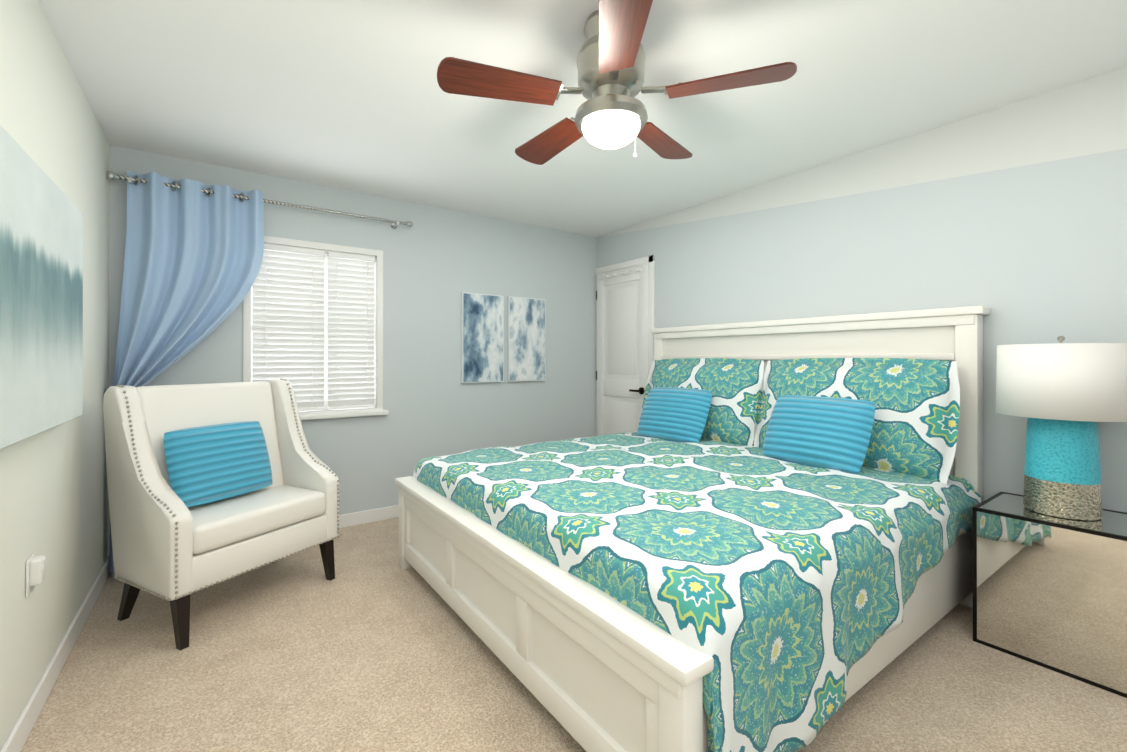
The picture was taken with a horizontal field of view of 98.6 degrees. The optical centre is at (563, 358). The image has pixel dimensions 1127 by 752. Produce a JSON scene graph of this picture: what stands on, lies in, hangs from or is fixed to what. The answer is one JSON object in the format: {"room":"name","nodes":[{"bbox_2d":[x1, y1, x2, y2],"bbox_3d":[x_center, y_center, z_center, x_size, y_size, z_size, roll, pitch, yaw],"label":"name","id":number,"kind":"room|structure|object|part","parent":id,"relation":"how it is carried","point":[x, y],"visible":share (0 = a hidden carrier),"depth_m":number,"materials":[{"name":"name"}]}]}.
{"room":"bedroom","nodes":[
{"label":"bedroom","id":0,"kind":"room"},
{"bbox_2d":[0,0,108,750],"bbox_3d":[-1.265,-0.006,0.774,0.150,2.440,4.800,0,0,-36],"label":"wall","id":1,"kind":"structure","parent":0,"point":[54,503],"depth_m":1.83,"materials":[{"name":"white paint"}]},
{"bbox_2d":[26,554,46,597],"bbox_3d":[-1.744,0.715,1.605,0.037,0.118,0.075,0,0,-36],"label":"electrical outlet","id":2,"kind":"object","parent":1,"relation":"attached to","point":[36,566],"visible":0.98,"depth_m":1.58,"materials":[{"name":"white plastic"}]},
{"bbox_2d":[0,125,82,448],"bbox_3d":[-1.666,-0.177,1.520,0.061,0.815,1.020,0,0,-36],"label":"canvas art","id":3,"kind":"object","parent":1,"relation":"attached to","point":[41,301],"visible":1,"depth_m":1.45,"materials":[{"name":"white fabric"}]},
{"bbox_2d":[0,556,108,751],"bbox_3d":[-1.199,1.166,0.819,0.013,0.095,4.800,0,0,-36],"label":"baseboard","id":4,"kind":"structure","parent":1,"relation":"attached to","point":[22,728],"depth_m":1.78,"materials":[{"name":"white wood"}]},
{"bbox_2d":[109,145,596,539],"bbox_3d":[-1.163,0.000,3.860,3.905,2.440,0.201,0,0,-36],"label":"wall","id":5,"kind":"structure","parent":0,"point":[432,263],"depth_m":3.79,"materials":[{"name":"white paint"}]},
{"bbox_2d":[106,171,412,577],"bbox_3d":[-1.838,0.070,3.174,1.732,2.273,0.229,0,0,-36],"label":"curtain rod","id":6,"kind":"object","parent":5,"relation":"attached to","point":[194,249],"visible":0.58,"depth_m":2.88,"materials":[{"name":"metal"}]},
{"bbox_2d":[108,171,263,577],"bbox_3d":[-2.213,0.070,2.885,0.733,2.273,0.157,0,0,-36],"label":"curtain","id":7,"kind":"object","parent":6,"relation":"hanging from","point":[194,249],"depth_m":2.88,"materials":[{"name":"blue fabric"}]},
{"bbox_2d":[252,243,374,410],"bbox_3d":[-1.742,-0.200,3.427,0.778,1.132,0.055,0,0,-36],"label":"window blinds","id":8,"kind":"object","parent":5,"relation":"attached to","point":[288,314],"visible":0.81,"depth_m":3.41,"materials":[{"name":"white plastic"}]},
{"bbox_2d":[339,505,398,527],"bbox_3d":[-1.130,1.172,3.811,3.605,0.095,0.013,0,0,-36],"label":"baseboard","id":9,"kind":"structure","parent":5,"relation":"attached to","point":[366,516],"depth_m":3.58,"materials":[{"name":"white wood"}]},
{"bbox_2d":[461,292,503,382],"bbox_3d":[-0.684,-0.169,4.118,0.385,0.750,0.032,0,0,-36],"label":"art panel","id":10,"kind":"object","parent":5,"relation":"attached to","point":[482,337],"visible":0.93,"depth_m":4.10,"materials":[{"name":"white"}]},
{"bbox_2d":[507,296,545,381],"bbox_3d":[-0.330,-0.169,4.371,0.385,0.750,0.032,0,0,-36],"label":"art panel","id":11,"kind":"object","parent":5,"relation":"attached to","point":[525,339],"visible":0.96,"depth_m":4.34,"materials":[{"name":"white fabric"}]},
{"bbox_2d":[21,517,1126,751],"bbox_3d":[0.262,1.266,1.863,3.905,0.100,5.100,0,0,-36],"label":"floor","id":12,"kind":"structure","parent":0,"point":[371,647],"depth_m":1.79,"materials":[{"name":"carpet"}]},
{"bbox_2d":[103,378,341,650],"bbox_3d":[-1.689,0.668,2.477,0.616,1.099,0.834,0,0,26],"label":"armchair","id":13,"kind":"object","parent":12,"relation":"on","point":[210,484],"visible":1,"depth_m":2.31,"materials":[{"name":"white leather"}]},
{"bbox_2d":[164,421,271,506],"bbox_3d":[-1.738,0.522,2.468,0.130,0.380,0.490,-19,-7,21],"label":"pillow","id":14,"kind":"object","parent":13,"relation":"on","point":[215,463],"depth_m":2.40,"materials":[{"name":"blue fabric"}]},
{"bbox_2d":[395,305,989,751],"bbox_3d":[0.550,0.482,2.623,2.250,1.470,2.224,0,0,-36],"label":"bed","id":15,"kind":"object","parent":12,"relation":"on","point":[753,537],"visible":1,"depth_m":1.90,"materials":[{"name":"white"}]},
{"bbox_2d":[637,387,711,441],"bbox_3d":[0.775,0.394,3.430,0.150,0.400,0.560,32,-20,-35],"label":"pillow","id":16,"kind":"object","parent":15,"relation":"on","point":[668,414],"depth_m":3.34,"materials":[{"name":"blue fabric"}]},
{"bbox_2d":[413,431,981,751],"bbox_3d":[0.537,0.842,2.614,2.077,0.636,2.224,0,0,-36],"label":"comforter","id":17,"kind":"object","parent":15,"relation":"on","point":[792,580],"depth_m":1.69,"materials":[{"name":"fabric"}]},
{"bbox_2d":[762,395,874,473],"bbox_3d":[1.357,0.393,2.617,0.150,0.400,0.560,30,-16,-29],"label":"pillow","id":18,"kind":"object","parent":15,"relation":"on","point":[827,434],"depth_m":2.52,"materials":[{"name":"blue fabric"}]},
{"bbox_2d":[972,492,1126,697],"bbox_3d":[2.071,0.929,2.016,0.425,0.575,0.473,0,0,-36],"label":"nightstand","id":19,"kind":"object","parent":12,"relation":"on","point":[1049,592],"visible":0.92,"depth_m":1.89,"materials":[{"name":"black mirror"}]},
{"bbox_2d":[996,336,1126,519],"bbox_3d":[2.079,0.273,2.023,0.410,0.734,0.410,0,0,-36],"label":"lamp","id":20,"kind":"object","parent":19,"relation":"on","point":[1064,398],"visible":1,"depth_m":1.92,"materials":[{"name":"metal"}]},
{"bbox_3d":[2.079,0.091,2.024,0.410,0.298,0.410,0,0,-36],"label":"lamp shade","id":21,"kind":"part","parent":20,"relation":"part of","materials":[{"name":"white fabric"}]},
{"bbox_2d":[37,0,1126,236],"bbox_3d":[0.262,-1.274,1.869,3.905,0.100,5.100,0,0,-36],"label":"ceiling","id":22,"kind":"structure","parent":0,"point":[347,94],"depth_m":2.16,"materials":[{"name":"white paint"}]},
{"bbox_2d":[437,0,796,164],"bbox_3d":[0.149,-0.983,1.819,1.192,0.482,1.147,0,0,-36],"label":"ceiling fan","id":23,"kind":"object","parent":22,"relation":"hanging from","point":[611,112],"visible":1,"depth_m":1.68,"materials":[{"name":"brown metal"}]},
{"bbox_3d":[0.174,-0.819,1.780,0.216,0.066,0.216,0,0,-36],"label":"lamp shade","id":24,"kind":"part","parent":23,"relation":"part of","materials":[{"name":"white glass"}]},
{"bbox_2d":[595,66,1126,512],"bbox_3d":[1.759,-0.002,2.936,0.225,2.440,4.800,0,0,-36],"label":"wall","id":25,"kind":"structure","parent":0,"point":[1013,216],"depth_m":2.57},
{"bbox_3d":[0.655,0.291,4.334,0.055,0.064,0.144,0,0,-36],"label":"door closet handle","id":26,"kind":"part","parent":25,"relation":"part of","materials":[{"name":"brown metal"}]}
]}

